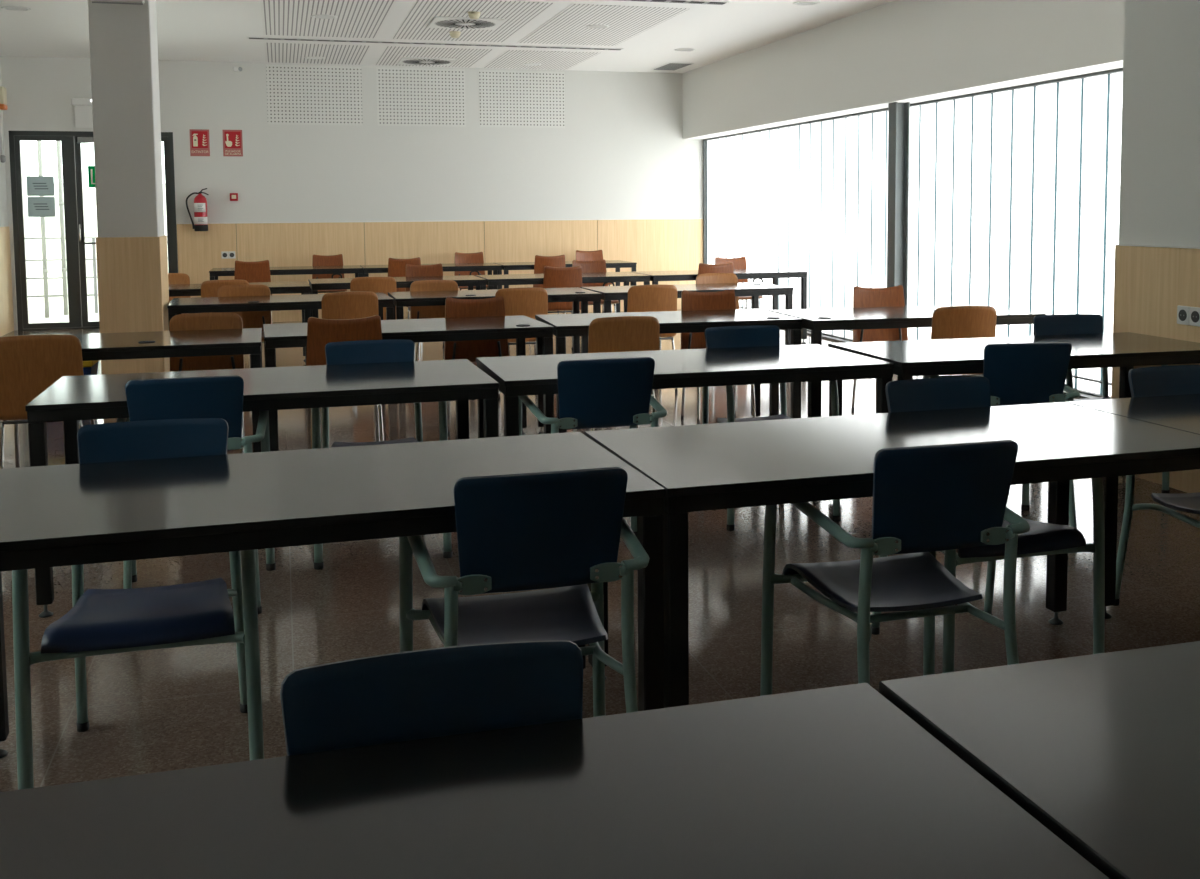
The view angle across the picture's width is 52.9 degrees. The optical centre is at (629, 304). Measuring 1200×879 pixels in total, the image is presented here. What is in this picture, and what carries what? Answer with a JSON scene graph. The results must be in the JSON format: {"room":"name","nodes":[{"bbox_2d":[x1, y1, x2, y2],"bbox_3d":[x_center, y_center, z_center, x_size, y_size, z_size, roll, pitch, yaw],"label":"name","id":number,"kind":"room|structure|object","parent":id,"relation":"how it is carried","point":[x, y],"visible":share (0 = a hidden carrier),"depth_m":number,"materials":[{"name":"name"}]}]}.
{"room":"eatery","nodes":[
{"label":"eatery","id":0,"kind":"room"},
{"bbox_2d":[0,70,13,336],"bbox_3d":[-4.791,-0.593,5.037,0.218,3.240,19.200,-2,5,-16],"label":"wall","id":1,"kind":"structure","parent":0,"point":[6,296],"depth_m":14.05,"materials":[{"name":"white paint"}]},
{"bbox_2d":[0,86,7,162],"bbox_3d":[-7.286,-2.092,14.012,0.078,0.874,0.180,-2,5,-16],"label":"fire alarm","id":2,"kind":"object","parent":1,"relation":"attached to","point":[3,94],"visible":1,"depth_m":13.99,"materials":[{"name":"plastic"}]},
{"bbox_2d":[88,0,169,374],"bbox_3d":[-3.533,-0.878,8.523,0.412,3.240,0.530,-2,5,-16],"label":"wall pillar","id":3,"kind":"structure","parent":0,"point":[132,259],"depth_m":8.29,"materials":[{"name":"white paint"}]},
{"bbox_2d":[92,0,143,4],"bbox_3d":[-3.464,-2.114,8.152,0.330,0.160,0.056,-2,5,-16],"label":"emergency light","id":4,"kind":"object","parent":3,"relation":"attached to","point":[133,2],"visible":1,"depth_m":8.14,"materials":[{"name":"white plastic"}]},
{"bbox_2d":[0,56,702,330],"bbox_3d":[-3.158,-1.438,15.538,9.217,3.240,0.170,-2,5,-16],"label":"wall","id":5,"kind":"structure","parent":0,"point":[365,164],"depth_m":15.54,"materials":[{"name":"white paint"}]},
{"bbox_2d":[71,98,92,127],"bbox_3d":[-6.455,-2.289,14.395,0.380,0.345,0.096,-2,5,-16],"label":"emergency light","id":6,"kind":"object","parent":5,"relation":"attached to","point":[83,106],"visible":0.55,"depth_m":14.38,"materials":[{"name":"white plastic"}]},
{"bbox_2d":[8,131,177,329],"bbox_3d":[-6.439,-0.898,14.533,1.825,2.370,0.249,-2,5,-16],"label":"door","id":7,"kind":"structure","parent":5,"relation":"in","point":[71,141],"depth_m":14.48,"materials":[{"name":"grey metal"}]},
{"bbox_2d":[26,176,54,195],"bbox_3d":[-7.035,-1.417,14.388,0.300,0.235,0.005,-2,5,-16],"label":"paper notice","id":8,"kind":"object","parent":7,"relation":"attached to","point":[36,185],"visible":1,"depth_m":14.38,"materials":[{"name":"grey paper"}]},
{"bbox_2d":[27,197,55,216],"bbox_3d":[-7.034,-1.170,14.408,0.300,0.240,0.005,-2,5,-16],"label":"paper notice","id":9,"kind":"object","parent":7,"relation":"attached to","point":[37,206],"visible":1,"depth_m":14.41,"materials":[{"name":"grey paper"}]},
{"bbox_2d":[88,166,95,187],"bbox_3d":[-6.447,-1.546,14.546,0.165,0.260,0.008,-2,5,-16],"label":"sticker","id":10,"kind":"object","parent":7,"relation":"attached to","point":[91,169],"visible":0.6,"depth_m":14.53,"materials":[{"name":"green plastic"}]},
{"bbox_2d":[186,188,208,230],"bbox_3d":[-5.283,-1.164,14.755,0.182,0.528,0.226,3,6,37],"label":"fire extinguisher","id":11,"kind":"object","parent":5,"relation":"attached to","point":[200,202],"visible":1,"depth_m":14.72,"materials":[{"name":"red metal"}]},
{"bbox_2d":[189,129,209,155],"bbox_3d":[-5.282,-1.990,14.806,0.227,0.327,0.007,-2,5,-16],"label":"safety sign","id":12,"kind":"object","parent":5,"relation":"attached to","point":[199,138],"visible":1,"depth_m":14.80,"materials":[{"name":"red plastic"}]},
{"bbox_2d":[221,251,234,258],"bbox_3d":[-4.986,-0.618,14.975,0.165,0.090,0.015,-2,5,-16],"label":"wall socket","id":13,"kind":"object","parent":5,"relation":"attached to","point":[224,254],"visible":1,"depth_m":14.97,"materials":[{"name":"white plastic"}]},
{"bbox_2d":[223,130,242,155],"bbox_3d":[-4.911,-2.001,14.913,0.231,0.327,0.007,-2,5,-16],"label":"safety sign","id":14,"kind":"object","parent":5,"relation":"attached to","point":[232,139],"visible":1,"depth_m":14.91,"materials":[{"name":"red plastic"}]},
{"bbox_2d":[0,0,893,72],"bbox_3d":[-0.509,-2.418,6.244,9.217,0.154,19.400,-2,5,-16],"label":"ceiling","id":15,"kind":"structure","parent":0,"point":[649,34],"depth_m":12.33,"materials":[{"name":"white paint"}]},
{"bbox_2d":[1,6,30,10],"bbox_3d":[-5.529,-2.668,10.854,0.244,0.012,0.244,-2,5,-16],"label":"recessed light","id":16,"kind":"object","parent":15,"relation":"in","point":[13,8],"visible":1,"depth_m":10.83,"materials":[{"name":"white plastic"}]},
{"bbox_2d":[311,14,336,18],"bbox_3d":[-2.895,-2.732,11.426,0.244,0.012,0.244,-2,5,-16],"label":"recessed light","id":17,"kind":"object","parent":15,"relation":"in","point":[321,16],"visible":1,"depth_m":11.40,"materials":[{"name":"white plastic"}]},
{"bbox_2d":[397,57,456,65],"bbox_3d":[-2.501,-3.001,14.872,0.670,0.019,0.670,-2,5,-16],"label":"ceiling vent","id":18,"kind":"object","parent":15,"relation":"in","point":[404,60],"visible":1,"depth_m":14.80,"materials":[{"name":"white plastic"}]},
{"bbox_2d":[247,37,622,49],"bbox_3d":[-2.071,-2.890,13.355,4.140,0.013,0.108,-2,5,-16],"label":"ceiling vent","id":19,"kind":"object","parent":15,"relation":"in","point":[264,38],"visible":1,"depth_m":13.28,"materials":[{"name":"white plastic"}]},
{"bbox_2d":[427,16,504,29],"bbox_3d":[-1.615,-2.768,11.858,0.670,0.019,0.670,-2,5,-16],"label":"ceiling vent","id":20,"kind":"object","parent":15,"relation":"in","point":[438,21],"visible":0.99,"depth_m":11.80,"materials":[{"name":"white plastic"}]},
{"bbox_2d":[468,11,480,18],"bbox_3d":[-1.449,-2.701,11.253,0.120,0.060,0.120,-2,5,-16],"label":"smoke detector","id":21,"kind":"object","parent":15,"relation":"attached to","point":[473,14],"visible":1,"depth_m":11.21,"materials":[{"name":"beige plastic"}]},
{"bbox_2d":[651,62,693,69],"bbox_3d":[0.555,-3.090,15.637,0.340,0.013,0.760,-2,5,-16],"label":"ceiling vent","id":22,"kind":"object","parent":15,"relation":"in","point":[668,66],"visible":1,"depth_m":15.56,"materials":[{"name":"white plastic"}]},
{"bbox_2d":[622,0,728,4],"bbox_3d":[-0.430,-2.673,10.465,2.720,0.013,0.134,-2,5,-16],"label":"ceiling vent","id":23,"kind":"object","parent":15,"relation":"in","point":[665,1],"visible":1,"depth_m":10.71,"materials":[{"name":"white plastic"}]},
{"bbox_2d":[793,0,819,4],"bbox_3d":[1.598,-2.720,10.863,0.244,0.012,0.244,-2,5,-16],"label":"recessed light","id":24,"kind":"object","parent":15,"relation":"in","point":[803,2],"visible":1,"depth_m":10.82,"materials":[{"name":"white plastic"}]},
{"bbox_2d":[0,310,1199,791],"bbox_3d":[-0.478,0.946,6.487,9.217,0.120,19.350,-2,5,-16],"label":"floor","id":25,"kind":"structure","parent":0,"point":[175,708],"depth_m":4.13,"materials":[{"name":"tile"}]},
{"bbox_2d":[0,334,94,468],"bbox_3d":[-2.836,0.536,5.873,0.405,0.828,0.469,-2,5,-16],"label":"chair","id":26,"kind":"object","parent":25,"relation":"on","point":[29,364],"visible":0.51,"depth_m":5.65,"materials":[{"name":"brown wood"}]},
{"bbox_2d":[83,360,98,374],"bbox_3d":[-3.976,0.517,8.544,0.370,0.460,0.370,-2,5,-16],"label":"recycling bin","id":27,"kind":"object","parent":25,"relation":"on","point":[89,367],"visible":0.12,"depth_m":8.42,"materials":[{"name":"blue plastic"}]},
{"bbox_2d":[12,418,263,789],"bbox_3d":[-1.206,0.746,3.031,0.541,0.836,0.555,-2,5,-16],"label":"armchair","id":28,"kind":"object","parent":25,"relation":"on","point":[99,621],"visible":0.68,"depth_m":2.89,"materials":[{"name":"blue fabric"}]},
{"bbox_2d":[66,328,261,452],"bbox_3d":[-2.712,0.550,6.209,1.582,0.746,0.770,-2,5,-17],"label":"dining table","id":29,"kind":"object","parent":25,"relation":"on","point":[217,342],"visible":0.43,"depth_m":6.04,"materials":[{"name":"grey laminate"}]},
{"bbox_2d":[168,273,190,313],"bbox_3d":[-4.245,0.135,11.064,0.405,0.828,0.469,-2,5,-16],"label":"chair","id":30,"kind":"object","parent":25,"relation":"on","point":[173,278],"visible":0.12,"depth_m":11.27,"materials":[{"name":"brown wood"}]},
{"bbox_2d":[116,375,275,613],"bbox_3d":[-1.573,0.644,4.353,0.541,0.836,0.555,-2,5,-16],"label":"armchair","id":31,"kind":"object","parent":25,"relation":"on","point":[211,396],"visible":0.27,"depth_m":4.10,"materials":[{"name":"blue plastic"}]},
{"bbox_2d":[169,312,244,452],"bbox_3d":[-2.325,0.474,6.615,0.405,0.828,0.469,-2,5,-16],"label":"chair","id":32,"kind":"object","parent":25,"relation":"on","point":[212,320],"visible":0.25,"depth_m":6.79,"materials":[{"name":"brown wood"}]},
{"bbox_2d":[201,279,250,367],"bbox_3d":[-3.453,0.185,10.355,0.405,0.828,0.469,-2,5,-16],"label":"chair","id":33,"kind":"object","parent":25,"relation":"on","point":[209,288],"visible":0.12,"depth_m":10.09,"materials":[{"name":"brown wood"}]},
{"bbox_2d":[169,281,310,360],"bbox_3d":[-3.666,0.203,10.695,1.598,0.742,0.770,-2,5,-17],"label":"dining table","id":34,"kind":"object","parent":25,"relation":"on","point":[302,287],"visible":0.25,"depth_m":10.51,"materials":[{"name":"grey laminate"}]},
{"bbox_2d":[218,284,271,342],"bbox_3d":[-2.942,0.272,9.218,0.405,0.828,0.469,-2,5,-16],"label":"chair","id":35,"kind":"object","parent":25,"relation":"on","point":[250,319],"visible":0.2,"depth_m":9.40,"materials":[{"name":"brown wood"}]},
{"bbox_2d":[234,260,271,317],"bbox_3d":[-4.253,-0.085,13.634,0.407,0.859,0.472,-2,5,-16],"label":"chair","id":36,"kind":"object","parent":25,"relation":"on","point":[256,271],"visible":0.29,"depth_m":13.40,"materials":[{"name":"brown wood"}]},
{"bbox_2d":[25,359,498,617],"bbox_3d":[-1.380,0.661,4.719,1.628,0.742,0.770,-2,5,-17],"label":"dining table","id":37,"kind":"object","parent":25,"relation":"on","point":[71,399],"visible":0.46,"depth_m":4.51,"materials":[{"name":"grey laminate"}]},
{"bbox_2d":[167,292,393,322],"bbox_3d":[-2.607,0.321,9.083,1.572,0.746,0.770,-2,5,-18],"label":"dining table","id":38,"kind":"object","parent":25,"relation":"on","point":[177,306],"visible":0.35,"depth_m":8.74,"materials":[{"name":"grey laminate"}]},
{"bbox_2d":[209,265,362,279],"bbox_3d":[-3.956,-0.055,13.967,1.670,0.742,0.770,-2,5,-16],"label":"dining table","id":39,"kind":"object","parent":25,"relation":"on","point":[345,269],"visible":0.44,"depth_m":13.70,"materials":[{"name":"grey laminate"}]},
{"bbox_2d":[312,254,346,292],"bbox_3d":[-3.701,-0.185,14.849,0.407,0.859,0.472,-2,5,-16],"label":"chair","id":40,"kind":"object","parent":25,"relation":"on","point":[317,260],"visible":0.3,"depth_m":15.02,"materials":[{"name":"brown wood"}]},
{"bbox_2d":[0,432,664,757],"bbox_3d":[-0.790,0.796,2.966,1.598,0.742,0.770,-2,5,-17],"label":"dining table","id":41,"kind":"object","parent":25,"relation":"on","point":[101,512],"visible":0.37,"depth_m":2.81,"materials":[{"name":"grey laminate"}]},
{"bbox_2d":[306,315,383,448],"bbox_3d":[-1.515,0.470,6.401,0.407,0.859,0.472,-2,5,-16],"label":"chair","id":42,"kind":"object","parent":25,"relation":"on","point":[320,332],"visible":0.27,"depth_m":6.15,"materials":[{"name":"brown wood"}]},
{"bbox_2d":[322,291,378,318],"bbox_3d":[-2.030,0.303,8.741,0.405,0.828,0.469,-2,5,-16],"label":"chair","id":43,"kind":"object","parent":25,"relation":"on","point":[352,304],"visible":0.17,"depth_m":8.50,"materials":[{"name":"brown wood"}]},
{"bbox_2d":[350,276,395,319],"bbox_3d":[-2.272,0.153,10.654,0.405,0.828,0.469,-2,5,-16],"label":"chair","id":44,"kind":"object","parent":25,"relation":"on","point":[385,285],"visible":0.23,"depth_m":10.41,"materials":[{"name":"brown wood"}]},
{"bbox_2d":[311,339,451,569],"bbox_3d":[-1.049,0.589,5.000,0.541,0.836,0.555,-2,5,-16],"label":"armchair","id":45,"kind":"object","parent":25,"relation":"on","point":[396,350],"visible":0.23,"depth_m":5.16,"materials":[{"name":"blue fabric"}]},
{"bbox_2d":[308,275,485,317],"bbox_3d":[-2.221,0.125,11.524,1.597,0.746,0.770,-2,5,-17],"label":"dining table","id":46,"kind":"object","parent":25,"relation":"on","point":[470,281],"visible":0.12,"depth_m":11.31,"materials":[{"name":"grey laminate"}]},
{"bbox_2d":[388,257,420,291],"bbox_3d":[-2.643,-0.132,14.088,0.407,0.859,0.472,-2,5,-16],"label":"chair","id":47,"kind":"object","parent":25,"relation":"on","point":[396,267],"visible":0.23,"depth_m":13.84,"materials":[{"name":"brown wood"}]},
{"bbox_2d":[263,315,553,451],"bbox_3d":[-1.273,0.485,6.895,1.549,0.746,0.770,-2,5,-17],"label":"dining table","id":48,"kind":"object","parent":25,"relation":"on","point":[520,327],"visible":0.61,"depth_m":6.69,"materials":[{"name":"grey laminate"}]},
{"bbox_2d":[405,263,444,347],"bbox_3d":[-2.008,0.030,11.984,0.407,0.859,0.472,-2,5,-16],"label":"chair","id":49,"kind":"object","parent":25,"relation":"on","point":[411,270],"visible":0.18,"depth_m":12.16,"materials":[{"name":"brown wood"}]},
{"bbox_2d":[360,263,501,288],"bbox_3d":[-2.374,-0.101,14.407,1.601,0.742,0.770,-2,5,-16],"label":"dining table","id":50,"kind":"object","parent":25,"relation":"on","point":[473,267],"visible":0.41,"depth_m":14.17,"materials":[{"name":"grey laminate"}]},
{"bbox_2d":[280,640,582,755],"bbox_3d":[-0.172,0.875,1.319,0.541,0.836,0.555,-2,5,-16],"label":"armchair","id":51,"kind":"object","parent":25,"relation":"on","point":[453,690],"visible":0.32,"depth_m":1.52,"materials":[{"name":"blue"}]},
{"bbox_2d":[410,280,457,360],"bbox_3d":[-1.532,0.227,9.656,0.405,0.828,0.469,-2,5,-16],"label":"chair","id":52,"kind":"object","parent":25,"relation":"on","point":[417,312],"visible":0.23,"depth_m":9.82,"materials":[{"name":"brown wood"}]},
{"bbox_2d":[454,252,487,289],"bbox_3d":[-2.002,-0.236,15.338,0.407,0.859,0.472,-2,5,-16],"label":"chair","id":53,"kind":"object","parent":25,"relation":"on","point":[477,257],"visible":0.27,"depth_m":15.51,"materials":[{"name":"brown wood"}]},
{"bbox_2d":[444,296,508,439],"bbox_3d":[-0.896,0.394,7.302,0.407,0.859,0.472,-2,5,-16],"label":"chair","id":54,"kind":"object","parent":25,"relation":"on","point":[470,350],"visible":0.4,"depth_m":7.48,"materials":[{"name":"brown wood"}]},
{"bbox_2d":[388,287,600,353],"bbox_3d":[-1.077,0.273,9.550,1.574,0.746,0.770,-2,5,-16],"label":"dining table","id":55,"kind":"object","parent":25,"relation":"on","point":[576,295],"visible":0.38,"depth_m":9.33,"materials":[{"name":"grey laminate"}]},
{"bbox_2d":[495,287,547,400],"bbox_3d":[-0.845,0.271,9.041,0.405,0.828,0.469,-2,5,-16],"label":"chair","id":56,"kind":"object","parent":25,"relation":"on","point":[530,302],"visible":0.32,"depth_m":8.81,"materials":[{"name":"brown wood"}]},
{"bbox_2d":[399,467,649,716],"bbox_3d":[-0.252,0.754,2.845,0.541,0.836,0.555,-2,5,-16],"label":"armchair","id":57,"kind":"object","parent":25,"relation":"on","point":[563,530],"visible":0.75,"depth_m":2.63,"materials":[{"name":"blue fabric"}]},
{"bbox_2d":[533,255,565,313],"bbox_3d":[-1.000,-0.182,14.561,0.407,0.859,0.472,-2,5,-16],"label":"chair","id":58,"kind":"object","parent":25,"relation":"on","point":[541,262],"visible":0.2,"depth_m":14.31,"materials":[{"name":"brown wood"}]},
{"bbox_2d":[0,683,1108,878],"bbox_3d":[-0.335,0.941,1.098,1.604,0.742,0.770,-2,5,-16],"label":"dining table","id":59,"kind":"object","parent":25,"relation":"on","point":[837,782],"visible":1,"depth_m":1.31,"materials":[{"name":"grey laminate"}]},
{"bbox_2d":[475,272,649,311],"bbox_3d":[-0.669,0.078,11.997,1.605,0.742,0.770,-2,5,-16],"label":"dining table","id":60,"kind":"object","parent":25,"relation":"on","point":[597,277],"visible":0.4,"depth_m":11.73,"materials":[{"name":"grey laminate"}]},
{"bbox_2d":[543,265,581,348],"bbox_3d":[-0.691,0.039,11.755,0.407,0.859,0.472,-2,5,-16],"label":"chair","id":61,"kind":"object","parent":25,"relation":"on","point":[554,277],"visible":0.41,"depth_m":11.53,"materials":[{"name":"brown wood"}]},
{"bbox_2d":[493,260,636,312],"bbox_3d":[-0.802,-0.148,14.862,1.640,0.742,0.770,-2,5,-17],"label":"dining table","id":62,"kind":"object","parent":25,"relation":"on","point":[617,264],"visible":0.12,"depth_m":14.65,"materials":[{"name":"grey laminate"}]},
{"bbox_2d":[518,357,666,536],"bbox_3d":[-0.150,0.600,4.784,0.541,0.836,0.555,-2,5,-16],"label":"armchair","id":63,"kind":"object","parent":25,"relation":"on","point":[614,392],"visible":0.49,"depth_m":4.53,"materials":[{"name":"blue fabric"}]},
{"bbox_2d":[576,250,611,312],"bbox_3d":[-0.469,-0.282,15.780,0.407,0.859,0.472,-2,5,-16],"label":"chair","id":64,"kind":"object","parent":25,"relation":"on","point":[597,255],"visible":0.18,"depth_m":15.96,"materials":[{"name":"brown wood"}]},
{"bbox_2d":[572,260,618,312],"bbox_3d":[-0.365,-0.035,12.655,0.407,0.859,0.472,-2,5,-16],"label":"chair","id":65,"kind":"object","parent":25,"relation":"on","point":[587,266],"visible":0.25,"depth_m":12.84,"materials":[{"name":"brown wood"}]},
{"bbox_2d":[573,316,659,431],"bbox_3d":[-0.081,0.457,6.625,0.405,0.828,0.469,-2,5,-16],"label":"chair","id":66,"kind":"object","parent":25,"relation":"on","point":[620,333],"visible":0.24,"depth_m":6.38,"materials":[{"name":"brown wood"}]},
{"bbox_2d":[627,284,677,392],"bbox_3d":[0.120,0.245,9.278,0.405,0.828,0.469,-2,5,-16],"label":"chair","id":67,"kind":"object","parent":25,"relation":"on","point":[657,297],"visible":0.42,"depth_m":9.04,"materials":[{"name":"brown wood"}]},
{"bbox_2d":[535,309,802,433],"bbox_3d":[0.219,0.442,7.312,1.467,0.746,0.770,-1,5,-13],"label":"dining table","id":68,"kind":"object","parent":25,"relation":"on","point":[565,325],"visible":0.52,"depth_m":7.11,"materials":[{"name":"grey laminate"}]},
{"bbox_2d":[476,344,893,437],"bbox_3d":[0.216,0.610,5.216,1.643,0.742,0.770,-2,5,-15],"label":"dining table","id":69,"kind":"object","parent":25,"relation":"on","point":[516,376],"visible":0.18,"depth_m":5.02,"materials":[{"name":"grey laminate"}]},
{"bbox_2d":[580,282,793,352],"bbox_3d":[0.470,0.223,10.047,1.610,0.746,0.770,-2,5,-17],"label":"dining table","id":70,"kind":"object","parent":25,"relation":"on","point":[754,289],"visible":0.34,"depth_m":9.89,"materials":[{"name":"grey laminate"}]},
{"bbox_2d":[698,262,733,274],"bbox_3d":[0.803,-0.005,12.175,0.407,0.859,0.472,-2,5,-16],"label":"chair","id":71,"kind":"object","parent":25,"relation":"on","point":[703,268],"visible":0.16,"depth_m":11.92,"materials":[{"name":"brown wood"}]},
{"bbox_2d":[696,273,738,308],"bbox_3d":[0.829,0.150,10.409,0.405,0.828,0.469,-2,5,-16],"label":"chair","id":72,"kind":"object","parent":25,"relation":"on","point":[708,278],"visible":0.14,"depth_m":10.59,"materials":[{"name":"brown wood"}]},
{"bbox_2d":[681,289,755,423],"bbox_3d":[0.571,0.345,7.788,0.407,0.859,0.472,-1,5,-12],"label":"chair","id":73,"kind":"object","parent":25,"relation":"on","point":[690,300],"visible":0.24,"depth_m":7.95,"materials":[{"name":"brown wood"}]},
{"bbox_2d":[630,268,807,343],"bbox_3d":[0.919,0.028,12.481,1.672,0.742,0.770,-2,5,-17],"label":"dining table","id":74,"kind":"object","parent":25,"relation":"on","point":[774,273],"visible":0.52,"depth_m":12.31,"materials":[{"name":"grey laminate"}]},
{"bbox_2d":[715,256,762,308],"bbox_3d":[1.186,-0.088,13.184,0.407,0.859,0.472,-2,5,-16],"label":"chair","id":75,"kind":"object","parent":25,"relation":"on","point":[739,263],"visible":0.17,"depth_m":13.38,"materials":[{"name":"brown wood"}]},
{"bbox_2d":[702,325,840,530],"bbox_3d":[0.607,0.536,5.518,0.541,0.836,0.555,-2,5,-16],"label":"armchair","id":76,"kind":"object","parent":25,"relation":"on","point":[749,335],"visible":0.23,"depth_m":5.68,"materials":[{"name":"blue fabric"}]},
{"bbox_2d":[851,285,907,410],"bbox_3d":[1.754,0.314,8.066,0.407,0.859,0.472,-1,5,-12],"label":"chair","id":77,"kind":"object","parent":25,"relation":"on","point":[889,296],"visible":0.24,"depth_m":8.25,"materials":[{"name":"brown wood"}]},
{"bbox_2d":[584,402,1199,707],"bbox_3d":[0.769,0.747,3.442,1.647,0.742,0.770,-2,5,-17],"label":"dining table","id":78,"kind":"object","parent":25,"relation":"on","point":[715,466],"visible":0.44,"depth_m":3.24,"materials":[{"name":"grey laminate"}]},
{"bbox_2d":[760,440,1029,695],"bbox_3d":[0.689,0.726,3.116,0.541,0.836,0.555,-2,5,-16],"label":"armchair","id":79,"kind":"object","parent":25,"relation":"on","point":[927,500],"visible":0.85,"depth_m":2.92,"materials":[{"name":"blue plastic"}]},
{"bbox_2d":[769,304,1045,415],"bbox_3d":[1.713,0.413,7.541,1.502,0.746,0.770,-1,5,-13],"label":"dining table","id":80,"kind":"object","parent":25,"relation":"on","point":[817,321],"visible":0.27,"depth_m":7.26,"materials":[{"name":"grey laminate"}]},
{"bbox_2d":[931,306,996,376],"bbox_3d":[1.896,0.401,7.151,0.405,0.828,0.469,-1,5,-9],"label":"chair","id":81,"kind":"object","parent":25,"relation":"on","point":[950,322],"visible":0.3,"depth_m":6.91,"materials":[{"name":"brown wood"}]},
{"bbox_2d":[871,377,1104,672],"bbox_3d":[1.078,0.675,3.727,0.541,0.836,0.555,-2,5,-16],"label":"armchair","id":82,"kind":"object","parent":25,"relation":"on","point":[1042,538],"visible":0.34,"depth_m":3.56,"materials":[{"name":"blue plastic"}]},
{"bbox_2d":[923,342,1079,527],"bbox_3d":[1.606,0.553,5.214,0.541,0.836,0.555,-1,5,-8],"label":"armchair","id":83,"kind":"object","parent":25,"relation":"on","point":[1017,373],"visible":0.35,"depth_m":4.96,"materials":[{"name":"blue plastic"}]},
{"bbox_2d":[828,332,1199,475],"bbox_3d":[1.864,0.562,5.665,1.671,0.742,0.770,-2,5,-14],"label":"dining table","id":84,"kind":"object","parent":25,"relation":"on","point":[1124,350],"visible":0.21,"depth_m":5.47,"materials":[{"name":"grey laminate"}]},
{"bbox_2d":[879,641,1199,878],"bbox_3d":[1.223,0.894,1.540,1.603,0.742,0.770,-2,5,-16],"label":"dining table","id":85,"kind":"object","parent":25,"relation":"on","point":[1102,750],"visible":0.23,"depth_m":1.47,"materials":[{"name":"grey laminate"}]},
{"bbox_2d":[1033,314,1169,493],"bbox_3d":[2.298,0.486,5.998,0.541,0.836,0.555,-1,5,-8],"label":"armchair","id":86,"kind":"object","parent":25,"relation":"on","point":[1057,324],"visible":0.24,"depth_m":6.21,"materials":[{"name":"blue plastic"}]},
{"bbox_2d":[1065,393,1199,618],"bbox_3d":[2.333,0.698,3.909,1.609,0.742,0.770,-2,5,-16],"label":"dining table","id":87,"kind":"object","parent":25,"relation":"on","point":[1180,412],"visible":0.35,"depth_m":4.01,"materials":[{"name":"grey laminate"}]},
{"bbox_2d":[1113,365,1199,605],"bbox_3d":[1.964,0.648,3.984,0.541,0.836,0.555,-2,5,-14],"label":"armchair","id":88,"kind":"object","parent":25,"relation":"on","point":[1173,379],"visible":0.48,"depth_m":4.15,"materials":[{"name":"blue plastic"}]},
{"bbox_2d":[682,0,1124,138],"bbox_3d":[2.457,-2.340,11.575,0.572,0.895,10.450,-2,5,-16],"label":"wall","id":89,"kind":"structure","parent":0,"point":[900,51],"depth_m":10.68,"materials":[{"name":"white paint"}]},
{"bbox_2d":[703,108,887,340],"bbox_3d":[1.831,-0.916,14.056,0.085,2.327,5.520,-2,5,-16],"label":"window","id":90,"kind":"structure","parent":89,"relation":"in","point":[810,196],"depth_m":13.49,"materials":[{"name":"white glass"}]},
{"bbox_2d":[887,102,909,305],"bbox_3d":[2.475,-0.677,11.103,0.139,2.344,0.150,-2,5,-16],"label":"column","id":91,"kind":"structure","parent":89,"relation":"attached to","point":[898,113],"depth_m":11.06,"materials":[{"name":"grey metal"}]},
{"bbox_2d":[907,68,1122,397],"bbox_3d":[3.284,-0.530,9.053,0.085,2.327,4.848,-2,5,-16],"label":"window","id":92,"kind":"structure","parent":89,"relation":"in","point":[1014,192],"depth_m":9.60,"materials":[{"name":"white glass"}]},
{"bbox_2d":[1111,0,1199,492],"bbox_3d":[4.552,-0.452,2.420,1.724,3.240,8.570,-2,5,-16],"label":"wall","id":93,"kind":"structure","parent":0,"point":[1157,267],"depth_m":5.99,"materials":[{"name":"white paint"}]},
{"bbox_2d":[807,331,1096,398],"bbox_3d":[2.551,0.482,11.820,0.320,0.118,10.450,-2,5,-16],"label":"trim","id":94,"kind":"structure","parent":93,"relation":"attached to","point":[1082,396],"depth_m":12.49,"materials":[{"name":"grey metal"}]},
{"bbox_2d":[1177,305,1199,326],"bbox_3d":[2.693,0.053,5.788,0.015,0.090,0.150,-2,5,-16],"label":"wall socket","id":95,"kind":"object","parent":93,"relation":"attached to","point":[1186,315],"visible":1,"depth_m":5.79,"materials":[{"name":"white plastic"}]},
{"label":"outside","id":96,"kind":"structure","parent":0,"visible":0},
{"bbox_2d":[28,295,98,322],"bbox_3d":[-8.427,0.062,18.415,12.000,0.110,8.049,-2,5,-16],"label":"ground","id":97,"kind":"structure","parent":96,"point":[56,307],"depth_m":17.11,"materials":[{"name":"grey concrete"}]},
{"bbox_2d":[20,141,35,310],"bbox_3d":[-8.442,-1.539,16.277,0.120,3.400,2.900,-2,5,-16],"label":"wall","id":98,"kind":"structure","parent":97,"relation":"on","point":[25,163],"depth_m":17.40,"materials":[{"name":"white"}]},
{"bbox_2d":[37,141,49,317],"bbox_3d":[-7.807,-1.371,16.004,0.072,3.100,0.072,-2,5,-16],"label":"downpipe","id":99,"kind":"object","parent":97,"relation":"on","point":[39,143],"visible":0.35,"depth_m":16.04,"materials":[{"name":"grey"}]},
{"bbox_2d":[25,237,97,312],"bbox_3d":[-7.457,-0.415,16.806,2.100,1.061,0.040,-2,5,-16],"label":"metal railing","id":100,"kind":"object","parent":97,"relation":"on","point":[94,258],"visible":0.28,"depth_m":16.76,"materials":[{"name":"grey metal"}]},
{"bbox_2d":[56,141,67,314],"bbox_3d":[-7.755,-1.406,16.434,0.072,3.100,0.072,-2,5,-16],"label":"downpipe","id":101,"kind":"object","parent":97,"relation":"on","point":[58,143],"visible":0.64,"depth_m":16.45,"materials":[{"name":"grey"}]},
{"bbox_2d":[31,183,168,294],"bbox_3d":[-9.178,-1.148,20.896,12.000,1.900,0.300,-2,5,-16],"label":"wall","id":102,"kind":"structure","parent":97,"relation":"on","point":[52,224],"depth_m":20.60,"materials":[{"name":"white"}]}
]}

